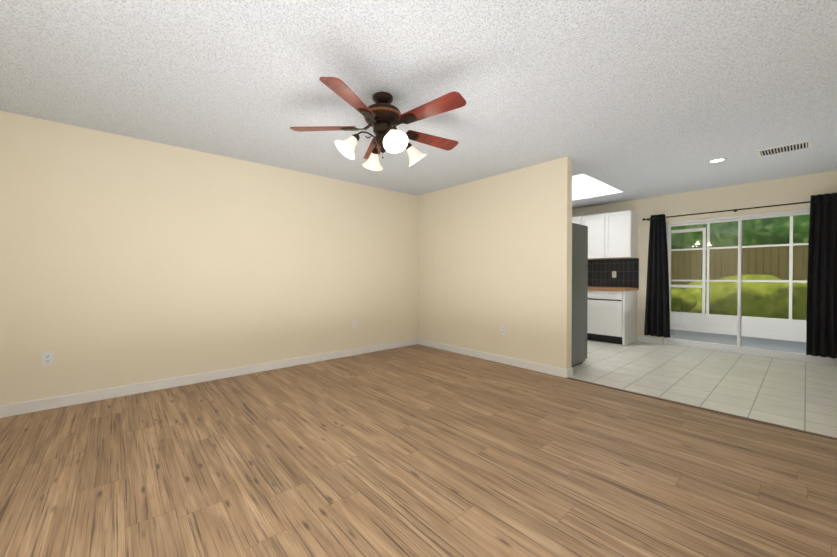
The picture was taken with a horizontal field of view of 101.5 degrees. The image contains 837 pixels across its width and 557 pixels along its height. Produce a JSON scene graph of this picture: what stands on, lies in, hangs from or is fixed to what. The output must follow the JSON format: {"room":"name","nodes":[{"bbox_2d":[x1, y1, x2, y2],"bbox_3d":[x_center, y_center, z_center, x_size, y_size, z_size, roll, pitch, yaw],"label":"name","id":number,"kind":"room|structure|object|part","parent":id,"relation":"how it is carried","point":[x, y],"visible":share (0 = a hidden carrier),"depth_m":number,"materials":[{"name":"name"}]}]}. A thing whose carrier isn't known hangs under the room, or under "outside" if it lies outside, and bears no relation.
{"room":"empty living room","nodes":[
{"label":"empty living room","id":0,"kind":"room"},
{"bbox_2d":[0,111,417,405],"bbox_3d":[-0.649,-0.135,5.153,7.840,2.440,0.120,0,1,-41],"label":"wall","id":1,"kind":"structure","parent":0,"point":[125,260],"depth_m":3.46,"materials":[{"name":"paint"}]},
{"bbox_2d":[42,351,53,365],"bbox_3d":[-3.132,0.676,2.888,0.070,0.115,0.009,0,1,-41],"label":"electrical outlet","id":2,"kind":"object","parent":1,"relation":"attached to","point":[47,358],"visible":1,"depth_m":2.89,"materials":[{"name":"plastic"}]},
{"bbox_2d":[0,339,415,417],"bbox_3d":[-1.730,1.047,4.121,4.600,0.095,0.017,0,1,-41],"label":"baseboard","id":3,"kind":"structure","parent":1,"relation":"attached to","point":[51,403],"depth_m":3.45,"materials":[{"name":"white wood"}]},
{"bbox_2d":[352,321,356,328],"bbox_3d":[-0.906,0.658,4.847,0.070,0.115,0.009,0,1,-41],"label":"electrical outlet","id":4,"kind":"object","parent":1,"relation":"attached to","point":[354,324],"visible":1,"depth_m":4.84,"materials":[{"name":"plastic"}]},
{"bbox_2d":[0,344,836,556],"bbox_3d":[-0.277,1.161,2.381,4.720,0.100,4.790,0,1,-41],"label":"floor","id":5,"kind":"structure","parent":0,"point":[417,450],"depth_m":1.98,"materials":[{"name":"brown wood"}]},
{"bbox_2d":[567,377,836,439],"bbox_3d":[2.317,1.102,3.006,0.040,0.006,2.060,0,1,-41],"label":"transition strip","id":6,"kind":"object","parent":5,"relation":"on","point":[794,429],"depth_m":2.83,"materials":[{"name":"brown wood"}]},
{"bbox_2d":[0,0,836,208],"bbox_3d":[0.893,-1.398,3.388,7.840,0.120,4.790,0,1,-41],"label":"ceiling","id":7,"kind":"structure","parent":0,"point":[626,100],"depth_m":2.29,"materials":[{"name":"white paint"}]},
{"bbox_2d":[290,77,465,170],"bbox_3d":[-0.224,-1.089,2.510,1.298,0.480,1.304,0,1,-41],"label":"fan","id":8,"kind":"object","parent":7,"relation":"hanging from","point":[384,118],"visible":1,"depth_m":2.40,"materials":[{"name":"brown wood"}]},
{"bbox_3d":[-0.261,-1.125,2.508,0.276,0.409,0.276,0,1,-41],"label":"motor","id":9,"kind":"part","parent":8,"relation":"part of","materials":[{"name":"brown metal"}]},
{"bbox_2d":[707,158,726,162],"bbox_3d":[3.391,-1.337,3.882,0.176,0.009,0.176,0,1,-41],"label":"recessed light","id":10,"kind":"object","parent":7,"relation":"in","point":[717,160],"visible":0.96,"depth_m":3.88,"materials":[{"name":"white"}]},
{"bbox_2d":[756,139,812,157],"bbox_3d":[3.768,-1.333,3.528,0.300,0.012,0.390,0,1,-41],"label":"ceiling vent","id":11,"kind":"object","parent":7,"relation":"in","point":[788,148],"visible":0.96,"depth_m":3.52,"materials":[{"name":"metal"}]},
{"bbox_2d":[418,156,571,368],"bbox_3d":[0.858,-0.131,4.742,0.120,2.440,2.490,0,1,-41],"label":"wall","id":12,"kind":"structure","parent":0,"point":[494,253],"depth_m":4.39,"materials":[{"name":"paint"}]},
{"bbox_2d":[416,338,571,377],"bbox_3d":[0.824,1.042,4.693,0.017,0.095,2.474,0,1,-41],"label":"baseboard","id":13,"kind":"structure","parent":12,"relation":"attached to","point":[556,371],"depth_m":4.40,"materials":[{"name":"white wood"}]},
{"bbox_2d":[501,325,505,334],"bbox_3d":[1.087,0.662,4.390,0.009,0.115,0.070,0,1,-41],"label":"outlet","id":14,"kind":"object","parent":12,"relation":"attached to","point":[503,330],"visible":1,"depth_m":4.38,"materials":[{"name":"plastic"}]},
{"bbox_2d":[572,174,610,193],"bbox_3d":[2.261,-1.667,5.336,1.530,0.380,1.290,0,1,-41],"label":"skylight","id":15,"kind":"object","parent":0,"point":[582,182],"depth_m":5.81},
{"bbox_2d":[570,340,836,437],"bbox_3d":[2.665,1.137,4.972,3.120,0.100,4.790,0,1,-41],"label":"floor","id":16,"kind":"structure","parent":0,"point":[795,394],"depth_m":3.68,"materials":[{"name":"white tile"}]},
{"bbox_2d":[571,223,587,366],"bbox_3d":[1.699,0.206,4.506,0.766,1.769,0.760,0,1,-41],"label":"fridge","id":17,"kind":"object","parent":16,"relation":"on","point":[579,286],"visible":0.06,"depth_m":4.28,"materials":[{"name":"silver metal"}]},
{"bbox_2d":[587,290,636,345],"bbox_3d":[3.303,0.637,5.949,0.616,0.879,0.702,0,1,-41],"label":"base cabinet","id":18,"kind":"object","parent":16,"relation":"on","point":[611,314],"depth_m":5.69,"materials":[{"name":"wood"}]},
{"bbox_2d":[588,286,638,289],"bbox_3d":[2.789,0.171,6.514,0.636,0.040,2.284,0,1,-41],"label":"countertop","id":19,"kind":"structure","parent":18,"relation":"on","point":[589,288],"depth_m":5.75,"materials":[{"name":"brown wood"}]},
{"bbox_2d":[572,170,836,343],"bbox_3d":[3.791,-0.142,5.951,0.120,2.440,4.550,0,1,-41],"label":"wall","id":20,"kind":"structure","parent":0,"point":[797,189],"depth_m":5.14,"materials":[{"name":"paint"}]},
{"bbox_2d":[572,216,583,224],"bbox_3d":[2.977,-0.753,6.524,0.328,0.790,0.517,0,1,-41],"label":"upper cabinet","id":21,"kind":"object","parent":20,"relation":"attached to","point":[578,220],"depth_m":6.29,"materials":[{"name":"white wood"}]},
{"bbox_2d":[584,213,607,259],"bbox_3d":[3.243,-0.750,6.223,0.328,0.790,0.517,0,1,-41],"label":"upper cabinet","id":22,"kind":"object","parent":20,"relation":"attached to","point":[597,224],"depth_m":6.06,"materials":[{"name":"white wood"}]},
{"bbox_2d":[588,258,638,287],"bbox_3d":[3.026,-0.103,6.720,0.011,0.503,2.285,0,1,-41],"label":"tile backsplash","id":23,"kind":"structure","parent":20,"relation":"attached to","point":[600,273],"depth_m":6.15,"materials":[{"name":"black tile"}]},
{"bbox_2d":[608,210,637,257],"bbox_3d":[3.490,-0.747,5.942,0.328,0.790,0.463,0,1,-41],"label":"upper cabinet","id":24,"kind":"object","parent":20,"relation":"attached to","point":[612,235],"depth_m":5.79,"materials":[{"name":"white wood"}]},
{"bbox_2d":[639,336,662,343],"bbox_3d":[3.896,1.032,5.741,0.014,0.095,0.340,0,1,-41],"label":"baseboard","id":25,"kind":"structure","parent":20,"relation":"attached to","point":[641,338],"depth_m":5.72,"materials":[{"name":"white wood"}]},
{"bbox_2d":[642,193,836,358],"bbox_3d":[4.490,-0.043,4.973,0.120,2.040,2.144,0,1,-41],"label":"curtains","id":26,"kind":"object","parent":20,"relation":"attached to","point":[821,330],"visible":1,"depth_m":4.34,"materials":[{"name":"fabric"}]},
{"bbox_3d":[4.497,-0.983,4.976,0.093,0.040,2.135,0,1,-41],"label":"rod","id":27,"kind":"part","parent":26,"relation":"part of","materials":[{"name":"metal"}]},
{"bbox_2d":[664,209,836,365],"bbox_3d":[4.655,0.088,4.955,0.112,1.996,1.804,0,1,-41],"label":"sliding door","id":28,"kind":"structure","parent":20,"relation":"in","point":[739,349],"depth_m":4.95,"materials":[{"name":"white metal"}]},
{"label":"fixed glass","id":29,"kind":"part","parent":28,"relation":"part of","materials":[{"name":"clear glass"}]},
{"bbox_3d":[4.396,0.088,5.292,0.035,1.928,0.882,0,1,-41],"label":"fixed frame","id":30,"kind":"part","parent":28,"relation":"part of","materials":[{"name":"white metal"}]},
{"label":"slider glass","id":31,"kind":"part","parent":28,"relation":"part of","materials":[{"name":"clear glass"}]},
{"bbox_3d":[4.923,0.094,4.626,0.035,1.928,0.882,0,1,-41],"label":"slider frame","id":32,"kind":"part","parent":28,"relation":"part of","materials":[{"name":"white metal"}]},
{"label":"outside","id":33,"kind":"structure","parent":0,"visible":0},
{"bbox_2d":[670,329,805,353],"bbox_3d":[5.670,1.207,5.986,2.730,0.060,5.600,0,1,-41],"label":"floor","id":34,"kind":"structure","parent":33,"point":[789,346],"depth_m":6.37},
{"bbox_2d":[670,313,805,341],"bbox_3d":[6.657,0.984,6.853,0.040,0.370,5.600,0,1,-41],"label":"panel","id":35,"kind":"object","parent":34,"relation":"on","point":[768,329],"depth_m":6.85,"materials":[{"name":"metal"}]},
{"bbox_2d":[670,216,807,340],"bbox_3d":[5.666,-0.083,5.970,2.720,2.520,5.650,0,1,-41],"label":"frames","id":36,"kind":"object","parent":34,"relation":"on","point":[790,245],"depth_m":7.31,"materials":[{"name":"metal"}]},
{"bbox_2d":[671,215,809,319],"bbox_3d":[6.657,-0.213,6.841,0.004,1.955,5.600,0,1,-41],"label":"wall screen","id":37,"kind":"object","parent":36,"relation":"attached to","point":[727,291],"depth_m":6.88,"materials":[{"name":"green plant"}]},
{"bbox_3d":[15.431,1.181,15.245,24.140,0.220,34.000,0,1,-41],"label":"lawn","id":38,"kind":"structure","parent":33,"visible":0},
{"bbox_2d":[671,274,806,319],"bbox_3d":[8.709,0.514,8.058,1.803,1.726,19.474,0,1,-41],"label":"bushes","id":39,"kind":"object","parent":38,"relation":"on","point":[753,287],"depth_m":8.03,"materials":[{"name":"green plant"}]},
{"bbox_2d":[671,242,807,288],"bbox_3d":[9.873,0.089,8.970,0.062,2.080,24.060,0,1,-41],"label":"fence","id":40,"kind":"object","parent":38,"relation":"on","point":[768,261],"depth_m":9.65,"materials":[{"name":"brown wood"}]},
{"bbox_2d":[671,214,809,277],"bbox_3d":[13.161,-6.128,13.135,9.254,14.461,32.065,0,1,-41],"label":"trees","id":41,"kind":"object","parent":38,"relation":"on","point":[770,226],"depth_m":10.59,"materials":[{"name":"green plant"}]}
]}

